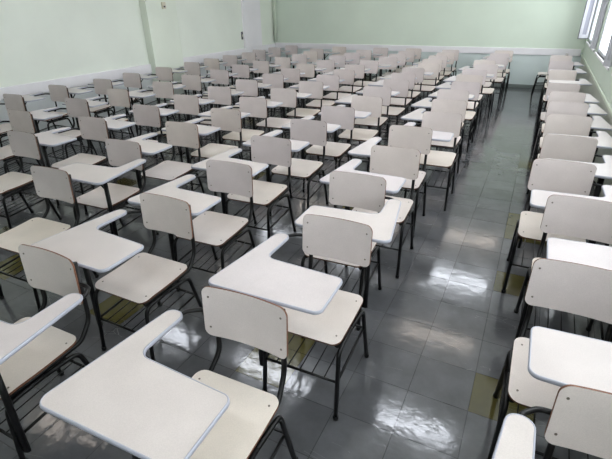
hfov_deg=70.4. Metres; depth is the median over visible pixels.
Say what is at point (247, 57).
chair
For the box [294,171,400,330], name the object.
chair
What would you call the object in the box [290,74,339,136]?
chair
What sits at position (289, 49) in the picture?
chair
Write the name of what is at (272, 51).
chair
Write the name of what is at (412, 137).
chair
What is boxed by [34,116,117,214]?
chair
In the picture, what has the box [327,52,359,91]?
chair
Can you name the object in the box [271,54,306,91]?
chair
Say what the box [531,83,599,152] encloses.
chair
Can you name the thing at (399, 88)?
chair
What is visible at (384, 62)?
chair
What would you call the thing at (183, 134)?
chair
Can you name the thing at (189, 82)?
chair
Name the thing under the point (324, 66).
chair
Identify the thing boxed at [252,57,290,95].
chair
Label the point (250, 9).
door
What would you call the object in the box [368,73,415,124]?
chair
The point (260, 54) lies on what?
chair
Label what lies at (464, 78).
chair
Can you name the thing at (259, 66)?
chair
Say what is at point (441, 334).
floor
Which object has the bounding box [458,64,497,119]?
chair
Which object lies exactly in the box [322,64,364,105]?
chair
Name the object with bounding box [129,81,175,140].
chair
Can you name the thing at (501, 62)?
chair
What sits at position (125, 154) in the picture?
chair
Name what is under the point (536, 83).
chair
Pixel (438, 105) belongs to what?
chair
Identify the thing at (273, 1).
trim
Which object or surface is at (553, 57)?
chair
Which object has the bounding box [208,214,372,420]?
chair
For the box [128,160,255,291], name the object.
chair
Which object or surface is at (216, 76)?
chair
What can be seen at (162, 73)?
chair
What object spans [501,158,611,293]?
chair
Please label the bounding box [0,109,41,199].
chair
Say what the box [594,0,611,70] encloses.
window
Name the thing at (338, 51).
chair
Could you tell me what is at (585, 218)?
chair
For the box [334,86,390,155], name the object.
chair
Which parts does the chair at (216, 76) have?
backrest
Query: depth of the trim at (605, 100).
5.80 m
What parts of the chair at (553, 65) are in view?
leg, backrest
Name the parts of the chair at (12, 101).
leg, seat, seat frame, backrest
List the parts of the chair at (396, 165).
seat, backrest, leg, seat frame, leg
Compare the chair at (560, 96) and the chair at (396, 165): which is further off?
the chair at (560, 96)
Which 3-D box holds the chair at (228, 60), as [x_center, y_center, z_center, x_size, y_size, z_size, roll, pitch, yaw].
[-1.910,-3.441,9.765,0.602,0.844,0.660,11,30,22]
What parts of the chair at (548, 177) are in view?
leg, leg, seat frame, seat, backrest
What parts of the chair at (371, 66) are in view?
seat, backrest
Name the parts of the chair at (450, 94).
backrest, leg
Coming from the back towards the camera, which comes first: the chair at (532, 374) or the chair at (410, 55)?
the chair at (410, 55)
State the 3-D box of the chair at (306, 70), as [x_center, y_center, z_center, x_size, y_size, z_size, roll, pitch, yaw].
[-0.211,-2.624,8.127,0.602,0.844,0.660,12,30,24]
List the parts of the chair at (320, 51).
backrest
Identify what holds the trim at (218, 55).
attached to the wall at (41, 40)
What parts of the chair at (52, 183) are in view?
seat, leg, backrest, seat frame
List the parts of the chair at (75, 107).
seat, leg, backrest, seat frame, leg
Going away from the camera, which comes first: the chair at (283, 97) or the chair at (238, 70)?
the chair at (283, 97)
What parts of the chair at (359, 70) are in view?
seat, backrest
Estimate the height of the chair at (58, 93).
0.844 m
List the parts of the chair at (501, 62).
seat, backrest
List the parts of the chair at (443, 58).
seat, backrest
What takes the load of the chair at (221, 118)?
on the floor
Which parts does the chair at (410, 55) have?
seat, backrest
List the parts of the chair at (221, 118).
leg, seat, seat frame, backrest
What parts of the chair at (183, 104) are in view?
leg, backrest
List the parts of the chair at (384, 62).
seat, backrest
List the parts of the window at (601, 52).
sill, frame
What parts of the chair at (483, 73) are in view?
backrest, leg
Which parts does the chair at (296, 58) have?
backrest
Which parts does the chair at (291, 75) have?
backrest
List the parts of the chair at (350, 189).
leg, leg, seat, backrest, leg, leg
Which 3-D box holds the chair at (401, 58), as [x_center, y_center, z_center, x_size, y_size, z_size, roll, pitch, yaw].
[1.793,-3.337,9.429,0.602,0.844,0.660,12,30,24]
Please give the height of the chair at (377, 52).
0.844 m
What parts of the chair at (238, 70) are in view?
backrest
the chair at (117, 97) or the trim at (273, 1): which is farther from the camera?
the trim at (273, 1)
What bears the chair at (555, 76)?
on the floor
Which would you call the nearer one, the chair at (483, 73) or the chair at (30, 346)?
the chair at (30, 346)
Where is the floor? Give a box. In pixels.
[0,78,608,458]
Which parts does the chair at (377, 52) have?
backrest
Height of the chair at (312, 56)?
0.844 m
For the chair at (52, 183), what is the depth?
3.06 m
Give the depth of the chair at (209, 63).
9.28 m
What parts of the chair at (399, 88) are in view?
seat, seat frame, backrest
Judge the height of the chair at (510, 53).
0.844 m
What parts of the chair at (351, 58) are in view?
backrest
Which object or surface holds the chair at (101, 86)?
on the floor
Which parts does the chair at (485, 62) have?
backrest, seat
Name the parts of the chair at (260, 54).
backrest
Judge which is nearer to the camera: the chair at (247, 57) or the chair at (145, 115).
the chair at (145, 115)
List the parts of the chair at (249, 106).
seat, seat frame, backrest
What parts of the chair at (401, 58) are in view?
seat, backrest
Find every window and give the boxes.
[577,0,600,51]
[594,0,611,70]
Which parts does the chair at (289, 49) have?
backrest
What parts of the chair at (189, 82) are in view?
backrest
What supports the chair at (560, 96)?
on the floor
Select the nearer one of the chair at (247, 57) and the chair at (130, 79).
the chair at (130, 79)
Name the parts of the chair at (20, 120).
seat, leg, seat frame, backrest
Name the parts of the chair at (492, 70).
seat, backrest, leg, leg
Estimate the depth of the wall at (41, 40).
7.44 m
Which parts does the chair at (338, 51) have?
backrest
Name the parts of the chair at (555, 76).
leg, backrest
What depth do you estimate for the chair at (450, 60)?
9.52 m
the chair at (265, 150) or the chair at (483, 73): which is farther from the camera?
the chair at (483, 73)
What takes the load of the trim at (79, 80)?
attached to the wall at (41, 40)
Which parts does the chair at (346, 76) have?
seat, backrest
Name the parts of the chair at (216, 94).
seat, backrest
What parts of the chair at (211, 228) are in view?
leg, seat, leg, seat frame, leg, backrest, leg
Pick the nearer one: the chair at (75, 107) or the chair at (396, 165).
the chair at (396, 165)
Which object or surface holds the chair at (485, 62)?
on the floor
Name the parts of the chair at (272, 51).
backrest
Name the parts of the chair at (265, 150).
leg, seat, seat frame, backrest, leg, leg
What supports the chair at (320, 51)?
on the floor
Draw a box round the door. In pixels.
[241,0,261,47]
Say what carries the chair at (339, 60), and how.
on the floor
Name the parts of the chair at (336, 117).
leg, seat, seat frame, backrest, leg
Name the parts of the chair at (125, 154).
leg, seat, leg, backrest, seat frame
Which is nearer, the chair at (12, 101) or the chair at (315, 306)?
the chair at (315, 306)
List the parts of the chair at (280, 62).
backrest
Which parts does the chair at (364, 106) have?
seat, seat frame, backrest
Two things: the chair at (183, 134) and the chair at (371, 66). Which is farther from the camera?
the chair at (371, 66)
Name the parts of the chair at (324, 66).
backrest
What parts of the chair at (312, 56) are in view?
backrest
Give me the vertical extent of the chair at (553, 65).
0.844 m
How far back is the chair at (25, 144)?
3.98 m
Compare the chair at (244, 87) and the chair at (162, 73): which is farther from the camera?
the chair at (162, 73)
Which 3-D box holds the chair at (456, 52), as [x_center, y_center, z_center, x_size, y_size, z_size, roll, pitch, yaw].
[3.157,-3.684,10.049,0.602,0.844,0.660,12,30,24]
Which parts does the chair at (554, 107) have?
leg, seat, backrest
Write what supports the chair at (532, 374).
on the floor
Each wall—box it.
[0,0,275,147]
[275,0,601,84]
[576,0,611,246]
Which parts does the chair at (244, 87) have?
backrest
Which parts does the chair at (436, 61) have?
seat, backrest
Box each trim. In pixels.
[0,64,151,100]
[183,43,275,63]
[272,0,276,41]
[276,43,580,55]
[317,74,542,88]
[581,54,611,116]
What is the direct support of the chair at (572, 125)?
on the floor
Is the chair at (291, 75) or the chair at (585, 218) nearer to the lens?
the chair at (585, 218)
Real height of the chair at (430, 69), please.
0.844 m
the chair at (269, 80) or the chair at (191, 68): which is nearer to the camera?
the chair at (269, 80)
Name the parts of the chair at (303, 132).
seat, seat frame, backrest, leg, leg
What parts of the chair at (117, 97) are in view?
backrest, seat frame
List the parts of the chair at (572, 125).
backrest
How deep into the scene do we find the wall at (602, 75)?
6.18 m
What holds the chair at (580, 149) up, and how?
on the floor
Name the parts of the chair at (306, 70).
backrest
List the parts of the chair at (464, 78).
backrest, seat, leg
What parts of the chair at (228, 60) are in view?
backrest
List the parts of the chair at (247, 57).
backrest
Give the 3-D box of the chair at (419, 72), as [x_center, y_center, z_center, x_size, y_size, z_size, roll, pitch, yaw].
[1.624,-2.281,7.400,0.602,0.844,0.660,13,31,25]
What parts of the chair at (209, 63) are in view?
backrest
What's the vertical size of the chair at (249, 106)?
0.844 m
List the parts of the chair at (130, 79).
backrest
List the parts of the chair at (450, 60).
seat, backrest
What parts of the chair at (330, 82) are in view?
seat, backrest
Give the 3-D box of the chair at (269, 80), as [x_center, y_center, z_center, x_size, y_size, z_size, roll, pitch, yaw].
[-0.729,-2.039,7.019,0.602,0.844,0.660,11,30,22]
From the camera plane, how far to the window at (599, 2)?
8.72 m
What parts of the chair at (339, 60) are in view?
backrest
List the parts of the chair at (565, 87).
leg, seat, backrest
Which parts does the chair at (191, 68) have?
backrest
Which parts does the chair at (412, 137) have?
backrest, seat, leg, seat frame, leg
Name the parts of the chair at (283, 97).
seat, seat frame, backrest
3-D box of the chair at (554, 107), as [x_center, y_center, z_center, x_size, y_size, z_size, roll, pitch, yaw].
[2.792,-0.859,4.615,0.602,0.844,0.660,12,30,24]
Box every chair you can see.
[0,94,26,168]
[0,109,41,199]
[0,130,61,229]
[0,165,98,310]
[0,244,90,458]
[2,85,81,151]
[30,98,101,166]
[31,193,203,360]
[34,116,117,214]
[39,286,297,458]
[59,139,158,235]
[62,88,134,154]
[68,79,122,136]
[88,73,141,129]
[103,104,164,180]
[105,121,204,193]
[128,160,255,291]
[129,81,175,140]
[129,94,205,164]
[139,67,172,119]
[148,74,206,125]
[161,108,241,190]
[169,86,236,151]
[170,62,204,106]
[180,58,219,94]
[180,69,229,117]
[191,135,295,238]
[198,96,271,165]
[200,55,236,86]
[202,79,260,139]
[205,64,249,106]
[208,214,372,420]
[221,52,255,84]
[228,60,269,96]
[233,73,283,131]
[235,88,298,151]
[237,50,265,79]
[242,119,327,215]
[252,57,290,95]
[253,68,299,118]
[259,47,280,80]
[268,81,322,146]
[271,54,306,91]
[272,64,315,111]
[276,45,297,70]
[282,105,354,191]
[288,51,317,83]
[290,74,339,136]
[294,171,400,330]
[300,49,323,80]
[305,60,334,103]
[308,69,354,120]
[309,55,345,93]
[318,95,382,171]
[320,145,420,278]
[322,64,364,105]
[324,47,345,68]
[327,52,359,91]
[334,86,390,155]
[341,60,378,105]
[347,50,371,87]
[348,125,431,237]
[356,79,408,135]
[365,48,387,80]
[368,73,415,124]
[369,57,396,97]
[376,54,405,76]
[380,67,423,121]
[389,51,414,72]
[397,48,421,68]
[400,63,438,113]
[401,99,466,186]
[403,111,461,210]
[409,59,441,101]
[411,89,468,166]
[412,55,447,100]
[427,52,454,94]
[428,81,480,152]
[435,75,482,139]
[436,50,458,76]
[443,69,486,126]
[458,60,495,111]
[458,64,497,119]
[472,57,506,104]
[481,53,509,97]
[482,50,512,93]
[487,258,611,458]
[492,384,611,458]
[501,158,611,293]
[512,195,611,349]
[517,134,611,247]
[526,114,611,193]
[530,101,611,171]
[531,53,567,96]
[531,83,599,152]
[532,91,607,157]
[535,70,591,128]
[538,61,586,112]
[540,55,583,97]
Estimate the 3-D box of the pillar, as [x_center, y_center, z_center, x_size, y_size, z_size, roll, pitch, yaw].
[-2.874,-4.048,8.624,0.160,3.000,0.820,12,30,24]
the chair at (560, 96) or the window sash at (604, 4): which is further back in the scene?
the window sash at (604, 4)
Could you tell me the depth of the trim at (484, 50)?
10.57 m
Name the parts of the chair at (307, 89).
seat, seat frame, backrest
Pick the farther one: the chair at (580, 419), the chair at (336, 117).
the chair at (336, 117)
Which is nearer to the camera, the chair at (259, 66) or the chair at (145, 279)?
the chair at (145, 279)
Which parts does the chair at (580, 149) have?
leg, backrest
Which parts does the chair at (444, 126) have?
seat, seat frame, backrest, leg, leg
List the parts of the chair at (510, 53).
seat, backrest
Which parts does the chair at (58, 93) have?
leg, seat frame, seat, backrest, leg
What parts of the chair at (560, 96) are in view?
leg, backrest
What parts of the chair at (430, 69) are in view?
seat, backrest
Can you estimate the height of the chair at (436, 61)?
0.844 m
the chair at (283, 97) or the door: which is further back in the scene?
the door
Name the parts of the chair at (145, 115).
backrest, seat frame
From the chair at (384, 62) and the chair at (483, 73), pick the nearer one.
the chair at (483, 73)
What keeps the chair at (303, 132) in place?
on the floor
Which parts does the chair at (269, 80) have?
backrest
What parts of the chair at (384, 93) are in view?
seat, seat frame, backrest, leg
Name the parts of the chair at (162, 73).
backrest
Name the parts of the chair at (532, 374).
leg, leg, seat, seat frame, backrest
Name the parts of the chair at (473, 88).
backrest, leg, seat, leg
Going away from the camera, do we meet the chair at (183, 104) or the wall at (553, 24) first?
the chair at (183, 104)
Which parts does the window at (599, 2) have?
window sash, pane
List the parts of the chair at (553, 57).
backrest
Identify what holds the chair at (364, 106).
on the floor
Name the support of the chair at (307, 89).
on the floor
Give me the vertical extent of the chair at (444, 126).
0.844 m
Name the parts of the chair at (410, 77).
seat, backrest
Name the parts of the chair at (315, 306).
leg, seat, seat frame, backrest, leg, leg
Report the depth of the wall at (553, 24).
10.40 m
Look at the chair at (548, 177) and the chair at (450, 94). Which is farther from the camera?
the chair at (450, 94)
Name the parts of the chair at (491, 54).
backrest, seat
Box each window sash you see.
[590,0,608,48]
[603,34,611,66]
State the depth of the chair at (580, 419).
1.27 m
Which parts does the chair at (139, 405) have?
seat, backrest, seat frame, leg, leg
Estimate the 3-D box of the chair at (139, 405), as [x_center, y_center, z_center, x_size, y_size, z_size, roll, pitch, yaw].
[-0.435,0.741,1.649,0.606,0.845,0.670,11,30,23]
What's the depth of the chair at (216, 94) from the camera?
6.02 m
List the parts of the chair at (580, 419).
seat frame, backrest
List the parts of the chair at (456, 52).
seat, backrest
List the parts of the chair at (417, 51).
backrest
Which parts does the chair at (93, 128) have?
seat, seat frame, leg, backrest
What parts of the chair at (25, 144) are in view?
leg, seat, seat frame, backrest, leg, leg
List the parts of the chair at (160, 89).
backrest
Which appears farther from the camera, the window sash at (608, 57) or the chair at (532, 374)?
the window sash at (608, 57)
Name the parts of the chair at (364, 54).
backrest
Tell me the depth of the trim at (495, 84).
10.23 m
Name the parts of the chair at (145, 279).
leg, seat, leg, backrest, seat frame, leg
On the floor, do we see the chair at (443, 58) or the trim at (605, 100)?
the chair at (443, 58)
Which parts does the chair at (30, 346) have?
leg, seat, seat frame, backrest, leg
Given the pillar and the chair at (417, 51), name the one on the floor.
the chair at (417, 51)
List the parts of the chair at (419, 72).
seat, backrest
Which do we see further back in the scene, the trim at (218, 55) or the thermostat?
the trim at (218, 55)
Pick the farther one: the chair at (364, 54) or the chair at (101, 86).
the chair at (364, 54)
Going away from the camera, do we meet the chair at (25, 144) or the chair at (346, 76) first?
the chair at (25, 144)
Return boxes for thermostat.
[161,2,165,8]
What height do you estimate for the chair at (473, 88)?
0.844 m
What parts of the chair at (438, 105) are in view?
seat, backrest, leg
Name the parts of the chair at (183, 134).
seat, seat frame, backrest, leg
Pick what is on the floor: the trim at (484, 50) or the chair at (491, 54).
the chair at (491, 54)
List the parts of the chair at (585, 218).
leg, leg, seat frame, backrest, leg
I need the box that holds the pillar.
[139,0,187,103]
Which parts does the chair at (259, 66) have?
backrest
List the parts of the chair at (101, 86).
seat, seat frame, backrest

